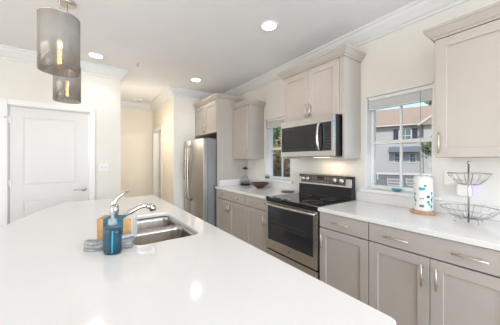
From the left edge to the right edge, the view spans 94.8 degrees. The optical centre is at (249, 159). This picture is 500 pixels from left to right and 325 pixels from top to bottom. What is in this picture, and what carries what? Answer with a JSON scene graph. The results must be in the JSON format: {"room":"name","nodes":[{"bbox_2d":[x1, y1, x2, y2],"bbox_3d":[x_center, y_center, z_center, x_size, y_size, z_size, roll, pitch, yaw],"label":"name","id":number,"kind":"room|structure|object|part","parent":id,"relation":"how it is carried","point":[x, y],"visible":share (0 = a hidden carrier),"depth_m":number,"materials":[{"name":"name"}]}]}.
{"room":"kitchen","nodes":[
{"label":"kitchen","id":0,"kind":"room"},
{"bbox_2d":[0,58,120,199],"bbox_3d":[-3.442,-0.015,2.618,3.436,2.740,0.120,0,0,-35],"label":"wall","id":1,"kind":"structure","parent":0,"point":[18,80],"depth_m":3.37,"materials":[{"name":"paint"}]},
{"bbox_2d":[0,98,94,227],"bbox_3d":[-2.684,0.298,3.119,0.970,2.113,0.165,0,0,-35],"label":"door","id":2,"kind":"structure","parent":1,"relation":"in","point":[47,150],"depth_m":3.05,"materials":[{"name":"paint"}]},
{"bbox_3d":[-2.684,-0.111,3.119,0.550,0.883,0.028,0,0,-35],"label":"panel","id":3,"kind":"part","parent":2,"relation":"part of","materials":[{"name":"paint"}]},
{"bbox_3d":[-2.684,0.815,3.119,0.550,0.580,0.028,0,0,-35],"label":"panel","id":4,"kind":"part","parent":2,"relation":"part of","materials":[{"name":"paint"}]},
{"bbox_2d":[99,163,107,170],"bbox_3d":[-2.184,0.110,3.433,0.118,0.116,0.013,0,0,-35],"label":"light switch","id":5,"kind":"object","parent":1,"relation":"attached to","point":[103,166],"visible":1,"depth_m":3.43,"materials":[{"name":"white plastic"}]},
{"bbox_2d":[121,107,160,197],"bbox_3d":[-2.122,-0.015,6.176,3.084,2.740,0.120,0,0,-35],"label":"wall","id":6,"kind":"structure","parent":0,"point":[136,124],"depth_m":5.63,"materials":[{"name":"paint"}]},
{"bbox_2d":[153,97,171,203],"bbox_3d":[-1.959,-0.015,5.223,0.120,2.740,1.620,0,0,-35],"label":"wall","id":7,"kind":"structure","parent":0,"point":[162,115],"depth_m":4.83,"materials":[{"name":"paint"}]},
{"bbox_2d":[152,125,162,198],"bbox_3d":[-1.867,0.295,5.670,0.822,2.120,0.900,0,0,-35],"label":"door","id":8,"kind":"structure","parent":7,"relation":"in","point":[157,137],"depth_m":5.78,"materials":[{"name":"paint"}]},
{"bbox_2d":[172,95,200,210],"bbox_3d":[-1.074,-0.015,4.785,1.053,2.740,0.120,0,0,-35],"label":"wall","id":9,"kind":"structure","parent":0,"point":[183,110],"depth_m":4.51,"materials":[{"name":"paint"}]},
{"bbox_2d":[0,0,415,103],"bbox_3d":[-0.682,-1.445,1.172,6.550,0.120,10.000,0,0,-35],"label":"ceiling","id":10,"kind":"structure","parent":0,"point":[222,44],"depth_m":2.52,"materials":[{"name":"paint"}]},
{"bbox_2d":[36,0,80,64],"bbox_3d":[-1.116,-0.951,1.348,0.199,0.868,0.199,0,0,-35],"label":"pendant light","id":11,"kind":"object","parent":10,"relation":"hanging from","point":[51,21],"visible":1,"depth_m":1.30,"materials":[{"name":"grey glass"}]},
{"bbox_3d":[-1.116,-0.674,1.348,0.196,0.315,0.196,0,0,-35],"label":"lamp shade","id":12,"kind":"part","parent":11,"relation":"part of","materials":[{"name":"clear glass"}]},
{"bbox_2d":[55,30,63,36],"bbox_3d":[-1.116,-0.787,1.348,0.040,0.120,0.040,0,0,-35],"label":"socket","id":13,"kind":"object","parent":11,"relation":"attached to","point":[59,33],"depth_m":1.34,"materials":[{"name":"silver metal"}]},
{"bbox_2d":[52,0,80,95],"bbox_3d":[-1.608,-0.951,2.025,0.199,0.868,0.199,0,0,-35],"label":"pendant light","id":14,"kind":"object","parent":10,"relation":"hanging from","point":[70,72],"visible":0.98,"depth_m":1.99,"materials":[{"name":"silver metal"}]},
{"bbox_3d":[-1.608,-0.674,2.025,0.196,0.315,0.196,0,0,-35],"label":"lamp shade","id":15,"kind":"part","parent":14,"relation":"part of","materials":[{"name":"clear glass"}]},
{"bbox_2d":[87,52,104,58],"bbox_3d":[-2.043,-1.381,3.050,0.196,0.007,0.196,0,0,-35],"label":"recessed light","id":16,"kind":"object","parent":10,"relation":"in","point":[90,54],"visible":1,"depth_m":3.04,"materials":[{"name":"paint"}]},
{"bbox_2d":[190,78,201,81],"bbox_3d":[-0.932,-1.381,3.978,0.196,0.007,0.196,0,0,-35],"label":"recessed light","id":17,"kind":"object","parent":10,"relation":"in","point":[191,79],"visible":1,"depth_m":3.96,"materials":[{"name":"paint"}]},
{"bbox_2d":[260,20,278,31],"bbox_3d":[0.197,-1.381,2.376,0.196,0.007,0.196,0,0,-35],"label":"recessed light","id":18,"kind":"object","parent":10,"relation":"in","point":[268,26],"visible":1,"depth_m":2.37,"materials":[{"name":"paint"}]},
{"bbox_2d":[238,0,499,206],"bbox_3d":[1.730,-0.015,1.897,0.160,2.740,8.080,0,0,-35],"label":"wall","id":19,"kind":"structure","parent":0,"point":[404,57],"depth_m":2.18,"materials":[{"name":"paint"}]},
{"bbox_2d":[219,179,247,185],"bbox_3d":[-0.283,0.390,4.047,0.578,0.100,0.020,0,0,-35],"label":"backsplash","id":20,"kind":"structure","parent":19,"relation":"attached to","point":[232,181],"depth_m":4.00,"materials":[{"name":"white stone"}]},
{"bbox_2d":[0,0,467,110],"bbox_3d":[-1.016,-1.315,0.934,5.430,0.140,9.700,0,0,-35],"label":"trim","id":21,"kind":"structure","parent":19,"relation":"attached to","point":[415,11],"depth_m":2.91,"materials":[{"name":"paint"}]},
{"bbox_2d":[231,98,265,158],"bbox_3d":[-0.033,-0.489,3.911,0.370,0.945,0.525,0,0,-35],"label":"upper cabinet","id":22,"kind":"object","parent":19,"relation":"attached to","point":[248,114],"visible":1,"depth_m":3.78,"materials":[{"name":"paint"}]},
{"bbox_3d":[-0.157,-0.445,3.861,0.008,0.720,0.325,0,0,-35],"label":"panel","id":23,"kind":"part","parent":22,"relation":"part of","materials":[{"name":"paint"}]},
{"bbox_3d":[-0.160,-0.445,3.859,0.020,0.850,0.455,0,0,-35],"label":"door","id":24,"kind":"part","parent":22,"relation":"part of","materials":[{"name":"paint"}]},
{"bbox_3d":[-0.033,-0.921,3.911,0.370,0.082,0.525,0,0,-35],"label":"crown","id":25,"kind":"part","parent":22,"relation":"part of","materials":[{"name":"paint"}]},
{"bbox_2d":[247,178,298,191],"bbox_3d":[0.341,0.390,3.688,0.020,0.100,1.329,0,0,-35],"label":"backsplash","id":26,"kind":"structure","parent":19,"relation":"attached to","point":[280,185],"depth_m":3.50,"materials":[{"name":"white stone"}]},
{"bbox_2d":[262,115,292,183],"bbox_3d":[0.473,-0.169,3.630,0.195,1.012,0.692,0,0,-35],"label":"window","id":27,"kind":"structure","parent":19,"relation":"in","point":[269,148],"depth_m":3.84,"materials":[{"name":"paint"}]},
{"bbox_2d":[267,117,283,127],"bbox_3d":[0.463,-0.264,3.623,0.059,0.797,0.560,0,0,-35],"label":"window blind","id":28,"kind":"object","parent":27,"relation":"attached to","point":[272,123],"visible":0.57,"depth_m":3.66,"materials":[{"name":"paint"}]},
{"bbox_3d":[0.442,0.322,3.608,0.120,0.030,0.692,0,0,-35],"label":"sill","id":29,"kind":"part","parent":27,"relation":"part of","materials":[{"name":"paint"}]},
{"bbox_3d":[0.516,-0.174,3.660,0.060,0.978,0.568,0,0,-35],"label":"frame","id":30,"kind":"part","parent":27,"relation":"part of","materials":[{"name":"paint"}]},
{"bbox_2d":[278,43,365,158],"bbox_3d":[0.800,-0.577,2.743,0.370,1.120,0.987,0,0,-35],"label":"upper cabinet","id":31,"kind":"object","parent":19,"relation":"attached to","point":[327,83],"visible":0.83,"depth_m":2.47,"materials":[{"name":"paint"}]},
{"bbox_3d":[0.568,-0.759,2.838,0.020,0.572,0.390,0,0,-35],"label":"door","id":32,"kind":"part","parent":31,"relation":"part of","materials":[{"name":"paint"}]},
{"bbox_3d":[0.571,-0.759,2.840,0.008,0.442,0.260,0,0,-35],"label":"panel","id":33,"kind":"part","parent":31,"relation":"part of","materials":[{"name":"paint"}]},
{"bbox_2d":[281,114,341,158],"bbox_3d":[0.757,-0.239,2.696,0.487,0.442,0.762,0,0,-35],"label":"microwave","id":34,"kind":"object","parent":31,"relation":"attached to","point":[320,136],"visible":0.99,"depth_m":2.50,"materials":[{"name":"silver metal"}]},
{"bbox_3d":[0.583,-0.243,2.652,0.026,0.293,0.602,0,0,-35],"label":"door glass","id":35,"kind":"part","parent":34,"relation":"part of","materials":[{"name":"black glass"}]},
{"bbox_3d":[0.715,-0.243,2.399,0.073,0.308,0.025,0,0,-35],"label":"handle","id":36,"kind":"part","parent":34,"relation":"part of","materials":[{"name":"silver metal"}]},
{"bbox_3d":[0.793,-0.243,2.359,0.026,0.293,0.112,0,0,-35],"label":"control panel","id":37,"kind":"part","parent":34,"relation":"part of","materials":[{"name":"black glass"}]},
{"bbox_3d":[0.800,-1.096,2.743,0.370,0.082,0.987,0,0,-35],"label":"crown","id":38,"kind":"part","parent":31,"relation":"part of","materials":[{"name":"paint"}]},
{"bbox_3d":[0.800,-0.759,2.519,0.008,0.442,0.260,0,0,-35],"label":"panel","id":39,"kind":"part","parent":31,"relation":"part of","materials":[{"name":"paint"}]},
{"bbox_3d":[0.797,-0.759,2.517,0.020,0.572,0.390,0,0,-35],"label":"door","id":40,"kind":"part","parent":31,"relation":"part of","materials":[{"name":"paint"}]},
{"bbox_3d":[1.070,-0.243,2.417,0.308,0.453,0.020,0,0,-35],"label":"panel","id":41,"kind":"part","parent":31,"relation":"part of","materials":[{"name":"paint"}]},
{"bbox_2d":[359,81,440,199],"bbox_3d":[1.456,-0.169,2.251,0.195,1.012,0.694,0,0,-35],"label":"window","id":42,"kind":"structure","parent":19,"relation":"in","point":[371,142],"depth_m":2.35,"materials":[{"name":"paint"}]},
{"bbox_3d":[1.499,-0.174,2.281,0.060,0.978,0.570,0,0,-35],"label":"frame","id":43,"kind":"part","parent":42,"relation":"part of","materials":[{"name":"paint"}]},
{"bbox_2d":[391,188,402,191],"bbox_3d":[1.415,0.290,2.219,0.066,0.032,0.101,0,0,-35],"label":"glass dish","id":44,"kind":"object","parent":42,"relation":"on","point":[393,189],"visible":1,"depth_m":2.20,"materials":[{"name":"teal glass"}]},
{"bbox_2d":[368,84,431,174],"bbox_3d":[1.446,-0.264,2.243,0.059,0.797,0.562,0,0,-35],"label":"window blind","id":45,"kind":"object","parent":42,"relation":"attached to","point":[424,93],"visible":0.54,"depth_m":2.18,"materials":[{"name":"paint"}]},
{"bbox_3d":[1.446,-0.534,2.243,0.048,0.013,0.562,0,0,-35],"label":"rail","id":46,"kind":"part","parent":45,"relation":"part of","materials":[{"name":"paint"}]},
{"bbox_3d":[1.534,-0.245,2.072,0.004,0.760,0.004,0,0,-35],"label":"pull cord","id":47,"kind":"part","parent":45,"relation":"part of","materials":[{"name":"grey plastic"}]},
{"bbox_3d":[1.426,0.322,2.229,0.120,0.030,0.694,0,0,-35],"label":"sill","id":48,"kind":"part","parent":42,"relation":"part of","materials":[{"name":"paint"}]},
{"bbox_3d":[1.499,-0.185,2.281,0.036,0.036,0.510,0,0,-35],"label":"meeting rail","id":49,"kind":"part","parent":42,"relation":"part of","materials":[{"name":"paint"}]},
{"bbox_2d":[356,191,499,220],"bbox_3d":[1.750,0.390,1.712,0.020,0.100,1.996,0,0,-35],"label":"backsplash","id":50,"kind":"structure","parent":19,"relation":"attached to","point":[401,201],"depth_m":1.95,"materials":[{"name":"white stone"}]},
{"bbox_2d":[444,170,454,184],"bbox_3d":[1.635,0.145,1.884,0.009,0.116,0.072,0,0,-35],"label":"wall outlet","id":51,"kind":"object","parent":19,"relation":"attached to","point":[448,180],"visible":0.85,"depth_m":1.89,"materials":[{"name":"white plastic"}]},
{"bbox_2d":[422,1,499,157],"bbox_3d":[1.742,-0.496,1.422,0.370,0.958,1.017,0,0,-35],"label":"upper cabinet","id":52,"kind":"object","parent":19,"relation":"attached to","point":[467,46],"visible":1,"depth_m":1.56,"materials":[{"name":"paint"}]},
{"bbox_3d":[1.368,-0.123,1.666,0.038,0.150,0.012,0,0,-35],"label":"handle","id":53,"kind":"part","parent":52,"relation":"part of","materials":[{"name":"silver metal"}]},
{"bbox_3d":[1.742,-0.931,1.422,0.370,0.082,1.017,0,0,-35],"label":"crown","id":54,"kind":"part","parent":52,"relation":"part of","materials":[{"name":"paint"}]},
{"bbox_3d":[1.507,-0.450,1.528,0.008,0.730,0.310,0,0,-35],"label":"panel","id":55,"kind":"part","parent":52,"relation":"part of","materials":[{"name":"paint"}]},
{"bbox_3d":[1.687,0.230,1.811,0.009,0.116,0.072,0,0,-35],"label":"wall outlet","id":56,"kind":"object","parent":19,"relation":"attached to","visible":0},
{"bbox_2d":[456,183,472,196],"bbox_3d":[1.669,0.232,1.792,0.042,0.100,0.091,0,0,-35],"label":"night light","id":57,"kind":"object","parent":56,"relation":"attached to","point":[461,190],"visible":0.68,"depth_m":1.78,"materials":[{"name":"white plastic"}]},
{"bbox_3d":[-0.682,1.415,1.172,6.550,0.120,10.000,0,0,-35],"label":"floor","id":58,"kind":"structure","parent":0,"visible":0},
{"bbox_2d":[0,195,395,324],"bbox_3d":[-0.879,0.898,1.426,1.209,0.914,2.788,0,0,-35],"label":"kitchen island","id":59,"kind":"object","parent":58,"relation":"on","point":[211,276],"visible":0.88,"depth_m":0.83,"materials":[{"name":"white stone"}]},
{"bbox_2d":[83,233,135,251],"bbox_3d":[-0.702,0.413,1.154,0.224,0.053,0.086,0,0,-16],"label":"folded towel","id":60,"kind":"object","parent":59,"relation":"on","point":[128,240],"visible":0.62,"depth_m":1.13,"materials":[{"name":"white fabric"}]},
{"bbox_2d":[102,214,121,254],"bbox_3d":[-0.650,0.341,1.087,0.086,0.199,0.058,0,0,1],"label":"soap bottle","id":61,"kind":"object","parent":59,"relation":"on","point":[112,236],"visible":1,"depth_m":1.06,"materials":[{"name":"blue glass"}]},
{"bbox_2d":[97,214,136,239],"bbox_3d":[-0.737,0.378,1.285,0.172,0.124,0.097,0,0,-9],"label":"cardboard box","id":62,"kind":"object","parent":59,"relation":"on","point":[128,223],"visible":0.59,"depth_m":1.25,"materials":[{"name":"orange cardboard"}]},
{"bbox_3d":[-0.743,0.378,1.284,0.100,0.122,0.095,0,0,-9],"label":"blue panel","id":63,"kind":"part","parent":62,"relation":"part of","materials":[{"name":"blue cardboard"}]},
{"bbox_2d":[110,191,155,214],"bbox_3d":[-0.730,0.315,1.442,0.266,0.253,0.063,0,0,-35],"label":"kitchen faucet","id":64,"kind":"object","parent":59,"relation":"on","point":[114,208],"visible":0.69,"depth_m":1.41,"materials":[{"name":"silver metal"}]},
{"bbox_3d":[-0.792,0.235,1.401,0.097,0.095,0.036,0,0,-35],"label":"lever","id":65,"kind":"part","parent":64,"relation":"part of","materials":[{"name":"silver metal"}]},
{"bbox_3d":[-0.738,0.338,1.433,0.194,0.122,0.034,0,0,-33],"label":"spout","id":66,"kind":"part","parent":64,"relation":"part of","materials":[{"name":"silver metal"}]},
{"bbox_2d":[134,216,194,244],"bbox_3d":[-0.645,0.573,1.563,0.415,0.206,0.765,0,0,-35],"label":"sink","id":67,"kind":"object","parent":59,"relation":"in","point":[161,228],"visible":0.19,"depth_m":1.63,"materials":[{"name":"metal"}]},
{"bbox_3d":[-0.757,0.574,1.720,0.368,0.205,0.334,0,0,-35],"label":"bowl","id":68,"kind":"part","parent":67,"relation":"part of","materials":[{"name":"metal"}]},
{"bbox_3d":[-0.543,0.569,1.421,0.368,0.195,0.368,0,0,-35],"label":"bowl","id":69,"kind":"part","parent":67,"relation":"part of","materials":[{"name":"metal"}]},
{"bbox_2d":[184,138,216,226],"bbox_3d":[-0.737,0.495,4.353,0.905,1.720,0.895,0,0,-35],"label":"fridge","id":70,"kind":"object","parent":58,"relation":"on","point":[200,162],"visible":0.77,"depth_m":3.90,"materials":[{"name":"silver metal"}]},
{"bbox_3d":[-1.164,0.235,4.255,0.095,1.019,0.028,0,0,-35],"label":"handle","id":71,"kind":"part","parent":70,"relation":"part of","materials":[{"name":"silver metal"}]},
{"bbox_3d":[-1.164,0.453,4.395,0.093,1.625,0.331,0,0,-35],"label":"door","id":72,"kind":"part","parent":70,"relation":"part of","materials":[{"name":"silver metal"}]},
{"bbox_3d":[-1.100,0.235,4.165,0.095,1.019,0.028,0,0,-35],"label":"handle","id":73,"kind":"part","parent":70,"relation":"part of","materials":[{"name":"silver metal"}]},
{"bbox_3d":[-0.902,0.453,4.027,0.093,1.625,0.556,0,0,-35],"label":"door","id":74,"kind":"part","parent":70,"relation":"part of","materials":[{"name":"silver metal"}]},
{"bbox_2d":[193,93,247,185],"bbox_3d":[-0.582,0.110,4.424,0.670,2.490,1.024,0,0,-35],"label":"tall cabinet","id":75,"kind":"object","parent":58,"relation":"on","point":[214,113],"visible":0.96,"depth_m":4.02,"materials":[{"name":"paint"}]},
{"bbox_3d":[-0.970,-0.751,4.479,0.020,0.547,0.467,0,0,-35],"label":"door","id":76,"kind":"part","parent":75,"relation":"part of","materials":[{"name":"paint"}]},
{"bbox_3d":[-0.967,-0.751,4.481,0.008,0.417,0.337,0,0,-35],"label":"panel","id":77,"kind":"part","parent":75,"relation":"part of","materials":[{"name":"paint"}]},
{"bbox_3d":[-0.858,0.440,4.845,0.629,1.830,0.019,0,0,-35],"label":"panel","id":78,"kind":"part","parent":75,"relation":"part of","materials":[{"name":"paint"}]},
{"bbox_3d":[-0.697,-0.751,4.095,0.020,0.547,0.467,0,0,-35],"label":"door","id":79,"kind":"part","parent":75,"relation":"part of","materials":[{"name":"paint"}]},
{"bbox_3d":[-0.694,-0.751,4.098,0.008,0.417,0.337,0,0,-35],"label":"panel","id":80,"kind":"part","parent":75,"relation":"part of","materials":[{"name":"paint"}]},
{"bbox_3d":[-0.582,-1.076,4.424,0.670,0.082,1.024,0,0,-35],"label":"crown","id":81,"kind":"part","parent":75,"relation":"part of","materials":[{"name":"paint"}]},
{"bbox_3d":[-0.298,0.160,4.061,0.629,2.390,0.019,0,0,-35],"label":"panel","id":82,"kind":"part","parent":75,"relation":"part of","materials":[{"name":"paint"}]},
{"bbox_2d":[216,189,245,241],"bbox_3d":[-0.067,0.916,3.682,0.690,0.878,0.851,0,0,-35],"label":"base cabinet","id":83,"kind":"object","parent":58,"relation":"on","point":[230,206],"visible":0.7,"depth_m":3.45,"materials":[{"name":"paint"}]},
{"bbox_3d":[-0.432,0.933,3.683,0.020,0.613,0.422,0,0,-35],"label":"door","id":84,"kind":"part","parent":83,"relation":"part of","materials":[{"name":"paint"}]},
{"bbox_3d":[-0.429,0.933,3.685,0.008,0.483,0.292,0,0,-35],"label":"panel","id":85,"kind":"part","parent":83,"relation":"part of","materials":[{"name":"paint"}]},
{"bbox_3d":[-0.309,0.550,3.509,0.020,0.135,0.847,0,0,-35],"label":"drawer","id":86,"kind":"part","parent":83,"relation":"part of","materials":[{"name":"paint"}]},
{"bbox_3d":[-0.182,0.933,3.338,0.008,0.483,0.292,0,0,-35],"label":"panel","id":87,"kind":"part","parent":83,"relation":"part of","materials":[{"name":"paint"}]},
{"bbox_3d":[-0.185,0.933,3.336,0.020,0.613,0.422,0,0,-35],"label":"door","id":88,"kind":"part","parent":83,"relation":"part of","materials":[{"name":"paint"}]},
{"bbox_2d":[215,178,298,198],"bbox_3d":[0.075,0.407,3.498,0.674,0.136,1.329,0,0,-35],"label":"countertop","id":89,"kind":"structure","parent":83,"relation":"on","point":[273,188],"depth_m":3.45,"materials":[{"name":"white stone"}]},
{"bbox_2d":[240,166,249,185],"bbox_3d":[-0.084,0.274,4.036,0.184,0.332,0.184,0,0,-35],"label":"glass carafe","id":90,"kind":"object","parent":89,"relation":"on","point":[244,182],"visible":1,"depth_m":3.98,"materials":[{"name":"clear glass"}]},
{"bbox_2d":[251,182,268,187],"bbox_3d":[0.157,0.397,3.612,0.292,0.086,0.292,0,0,-35],"label":"wooden bowl","id":91,"kind":"object","parent":89,"relation":"on","point":[256,184],"visible":0.98,"depth_m":3.53,"materials":[{"name":"red wood"}]},
{"bbox_2d":[281,190,293,192],"bbox_3d":[0.515,0.430,3.145,0.184,0.019,0.184,0,0,-35],"label":"trivet","id":92,"kind":"object","parent":89,"relation":"on","point":[283,191],"visible":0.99,"depth_m":3.09,"materials":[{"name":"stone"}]},
{"bbox_2d":[245,195,267,252],"bbox_3d":[0.316,0.916,3.145,0.690,0.878,0.464,0,0,-35],"label":"base cabinet","id":93,"kind":"object","parent":58,"relation":"on","point":[255,208],"visible":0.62,"depth_m":2.96,"materials":[{"name":"paint"}]},
{"bbox_3d":[0.077,0.933,2.975,0.008,0.483,0.330,0,0,-35],"label":"panel","id":94,"kind":"part","parent":93,"relation":"part of","materials":[{"name":"paint"}]},
{"bbox_3d":[0.074,0.550,2.972,0.020,0.135,0.460,0,0,-35],"label":"drawer","id":95,"kind":"part","parent":93,"relation":"part of","materials":[{"name":"paint"}]},
{"bbox_2d":[264,173,354,279],"bbox_3d":[0.645,0.763,2.620,0.714,1.184,0.756,0,0,-35],"label":"range","id":96,"kind":"object","parent":58,"relation":"on","point":[293,226],"visible":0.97,"depth_m":2.50,"materials":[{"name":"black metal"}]},
{"bbox_3d":[0.383,0.510,2.433,0.070,0.024,0.735,0,0,-35],"label":"handle","id":97,"kind":"part","parent":96,"relation":"part of","materials":[{"name":"silver metal"}]},
{"bbox_3d":[0.423,0.763,2.462,0.032,0.548,0.744,0,0,-35],"label":"oven door","id":98,"kind":"part","parent":96,"relation":"part of","materials":[{"name":"silver metal"}]},
{"bbox_3d":[0.425,1.163,2.463,0.028,0.215,0.744,0,0,-35],"label":"storage drawer","id":99,"kind":"part","parent":96,"relation":"part of","materials":[{"name":"silver metal"}]},
{"bbox_2d":[266,193,350,208],"bbox_3d":[0.641,0.450,2.617,0.578,0.025,0.756,0,0,-35],"label":"cooktop","id":100,"kind":"object","parent":96,"relation":"in","point":[299,200],"depth_m":2.54,"materials":[{"name":"black glass"}]},
{"bbox_3d":[0.871,0.237,2.800,0.018,0.095,0.640,0,0,-35],"label":"control panel","id":101,"kind":"part","parent":96,"relation":"part of","materials":[{"name":"silver metal"}]},
{"bbox_2d":[320,212,369,304],"bbox_3d":[1.032,0.916,2.141,0.690,0.878,0.457,0,0,-35],"label":"base cabinet","id":102,"kind":"object","parent":58,"relation":"on","point":[344,241],"visible":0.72,"depth_m":1.94,"materials":[{"name":"paint"}]},
{"bbox_3d":[0.793,0.933,1.971,0.008,0.483,0.323,0,0,-35],"label":"panel","id":103,"kind":"part","parent":102,"relation":"part of","materials":[{"name":"paint"}]},
{"bbox_3d":[0.789,0.550,1.969,0.020,0.135,0.453,0,0,-35],"label":"drawer","id":104,"kind":"part","parent":102,"relation":"part of","materials":[{"name":"paint"}]},
{"bbox_2d":[369,223,499,324],"bbox_3d":[1.391,0.916,1.638,0.690,0.878,0.776,0,0,-35],"label":"base cabinet","id":105,"kind":"object","parent":58,"relation":"on","point":[415,278],"visible":0.92,"depth_m":1.45,"materials":[{"name":"paint"}]},
{"bbox_3d":[1.016,0.550,1.602,0.038,0.011,0.155,0,0,-35],"label":"handle","id":106,"kind":"part","parent":105,"relation":"part of","materials":[{"name":"silver metal"}]},
{"bbox_3d":[1.039,0.933,1.625,0.008,0.483,0.254,0,0,-35],"label":"panel","id":107,"kind":"part","parent":105,"relation":"part of","materials":[{"name":"paint"}]},
{"bbox_3d":[1.036,0.933,1.623,0.020,0.613,0.384,0,0,-35],"label":"door","id":108,"kind":"part","parent":105,"relation":"part of","materials":[{"name":"paint"}]},
{"bbox_3d":[1.104,0.735,1.479,0.038,0.140,0.012,0,0,-35],"label":"handle","id":109,"kind":"part","parent":105,"relation":"part of","materials":[{"name":"silver metal"}]},
{"bbox_3d":[1.149,0.550,1.465,0.020,0.135,0.772,0,0,-35],"label":"drawer","id":110,"kind":"part","parent":105,"relation":"part of","materials":[{"name":"paint"}]},
{"bbox_3d":[1.148,0.735,1.417,0.038,0.140,0.012,0,0,-35],"label":"handle","id":111,"kind":"part","parent":105,"relation":"part of","materials":[{"name":"silver metal"}]},
{"bbox_3d":[1.261,0.933,1.307,0.020,0.613,0.384,0,0,-35],"label":"door","id":112,"kind":"part","parent":105,"relation":"part of","materials":[{"name":"paint"}]},
{"bbox_3d":[1.236,0.550,1.293,0.038,0.011,0.155,0,0,-35],"label":"handle","id":113,"kind":"part","parent":105,"relation":"part of","materials":[{"name":"silver metal"}]},
{"bbox_3d":[1.265,0.933,1.310,0.008,0.483,0.254,0,0,-35],"label":"panel","id":114,"kind":"part","parent":105,"relation":"part of","materials":[{"name":"paint"}]},
{"bbox_3d":[1.836,0.916,1.013,0.690,0.878,0.755,0,0,-35],"label":"base cabinet","id":115,"kind":"object","parent":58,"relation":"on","visible":0},
{"bbox_2d":[318,191,499,250],"bbox_3d":[1.484,0.407,1.522,0.674,0.136,1.996,0,0,-35],"label":"countertop","id":116,"kind":"structure","parent":115,"relation":"on","point":[393,211],"depth_m":1.73,"materials":[{"name":"white stone"}]},
{"bbox_2d":[410,208,436,214],"bbox_3d":[1.441,0.429,1.914,0.178,0.020,0.178,0,0,-35],"label":"wooden board","id":117,"kind":"object","parent":116,"relation":"on","point":[412,210],"visible":0.74,"depth_m":1.85,"materials":[{"name":"brown wood"}]},
{"bbox_2d":[413,174,432,211],"bbox_3d":[1.441,0.266,1.914,0.135,0.307,0.134,0,0,-35],"label":"paper towel roll","id":118,"kind":"object","parent":117,"relation":"on","point":[422,184],"visible":1,"depth_m":1.86,"materials":[{"name":"white paper"}]},
{"bbox_2d":[439,161,499,224],"bbox_3d":[1.556,0.223,1.638,0.322,0.433,0.322,0,0,-35],"label":"fruit stand","id":119,"kind":"object","parent":116,"relation":"on","point":[468,216],"visible":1,"depth_m":1.63,"materials":[{"name":"metal"}]},
{"bbox_2d":[447,172,491,185],"bbox_3d":[1.556,0.136,1.638,0.236,0.087,0.236,0,0,-35],"label":"basket","id":120,"kind":"object","parent":119,"relation":"on","point":[452,173],"depth_m":1.63,"materials":[{"name":"metal"}]},
{"bbox_2d":[439,203,499,224],"bbox_3d":[1.556,0.389,1.638,0.322,0.099,0.322,0,0,-35],"label":"basket","id":121,"kind":"object","parent":119,"relation":"on","point":[468,216],"depth_m":1.63,"materials":[{"name":"metal"}]},
{"label":"outside","id":122,"kind":"structure","parent":0,"visible":0},
{"bbox_2d":[274,166,412,191],"bbox_3d":[21.229,1.755,24.348,57.160,0.100,75.000,0,0,-35],"label":"ground","id":123,"kind":"structure","parent":122,"point":[378,182],"depth_m":17.43,"materials":[{"name":"grey"}]},
{"bbox_2d":[273,127,280,145],"bbox_3d":[0.958,-0.750,10.478,3.155,4.915,3.089,0,0,-35],"label":"tree","id":124,"kind":"object","parent":123,"relation":"on","point":[279,128],"visible":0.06,"depth_m":9.90,"materials":[{"name":"green plant"}]},
{"bbox_2d":[273,144,286,178],"bbox_3d":[0.718,0.549,7.528,1.091,2.314,1.094,0,0,-35],"label":"tree","id":125,"kind":"object","parent":123,"relation":"on","point":[278,158],"visible":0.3,"depth_m":7.46,"materials":[{"name":"green plant"}]},
{"bbox_2d":[273,135,289,179],"bbox_3d":[1.350,0.373,8.912,2.264,2.685,2.270,0,0,-35],"label":"tree","id":126,"kind":"object","parent":123,"relation":"on","point":[285,163],"visible":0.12,"depth_m":8.56,"materials":[{"name":"green plant"}]},
{"bbox_2d":[387,178,403,185],"bbox_3d":[6.346,1.255,10.055,0.600,0.900,0.450,0,0,31],"label":"garden chair","id":127,"kind":"object","parent":123,"relation":"on","point":[387,178],"visible":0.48,"depth_m":10.27,"materials":[{"name":"white paint"}]},
{"bbox_2d":[376,105,431,172],"bbox_3d":[14.690,-1.948,25.420,17.859,7.305,10.335,0,0,31],"label":"house","id":128,"kind":"structure","parent":123,"relation":"on","point":[387,121],"depth_m":21.25,"materials":[{"name":"grey"}]},
{"bbox_2d":[393,129,397,139],"bbox_3d":[13.463,-2.205,21.242,0.380,1.236,0.070,0,0,31],"label":"shutter","id":129,"kind":"object","parent":128,"relation":"hanging from","point":[395,131],"depth_m":21.22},
{"bbox_3d":[13.539,-0.208,21.180,0.311,0.784,0.020,0,0,31],"label":"pane","id":130,"kind":"part","parent":128,"relation":"part of","materials":[{"name":"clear glass"}]},
{"bbox_3d":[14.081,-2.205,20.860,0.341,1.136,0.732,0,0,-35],"label":"pane","id":131,"kind":"part","parent":128,"relation":"part of","materials":[{"name":"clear glass"}]},
{"bbox_3d":[14.568,-0.202,20.574,0.367,0.762,0.020,0,0,31],"label":"pane","id":132,"kind":"part","parent":128,"relation":"part of","materials":[{"name":"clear glass"}]},
{"bbox_2d":[412,128,416,138],"bbox_3d":[14.697,-2.205,20.515,0.380,1.236,0.070,0,0,31],"label":"shutter","id":133,"kind":"object","parent":128,"relation":"hanging from","point":[414,130],"depth_m":20.50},
{"bbox_2d":[376,172,431,180],"bbox_3d":[11.164,1.387,20.077,10.305,0.635,0.110,0,0,31],"label":"fence","id":134,"kind":"object","parent":123,"relation":"on","point":[379,175],"visible":0.18,"depth_m":19.41,"materials":[{"name":"white"}]},
{"bbox_3d":[11.166,1.160,20.081,10.305,0.180,0.100,0,0,31],"label":"rail","id":135,"kind":"part","parent":134,"relation":"part of","materials":[{"name":"white"}]},
{"bbox_2d":[418,136,431,169],"bbox_3d":[9.268,0.233,11.621,1.268,2.946,1.171,0,0,-35],"label":"tree","id":136,"kind":"object","parent":123,"relation":"on","point":[426,149],"visible":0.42,"depth_m":11.64,"materials":[{"name":"green plant"}]}
]}

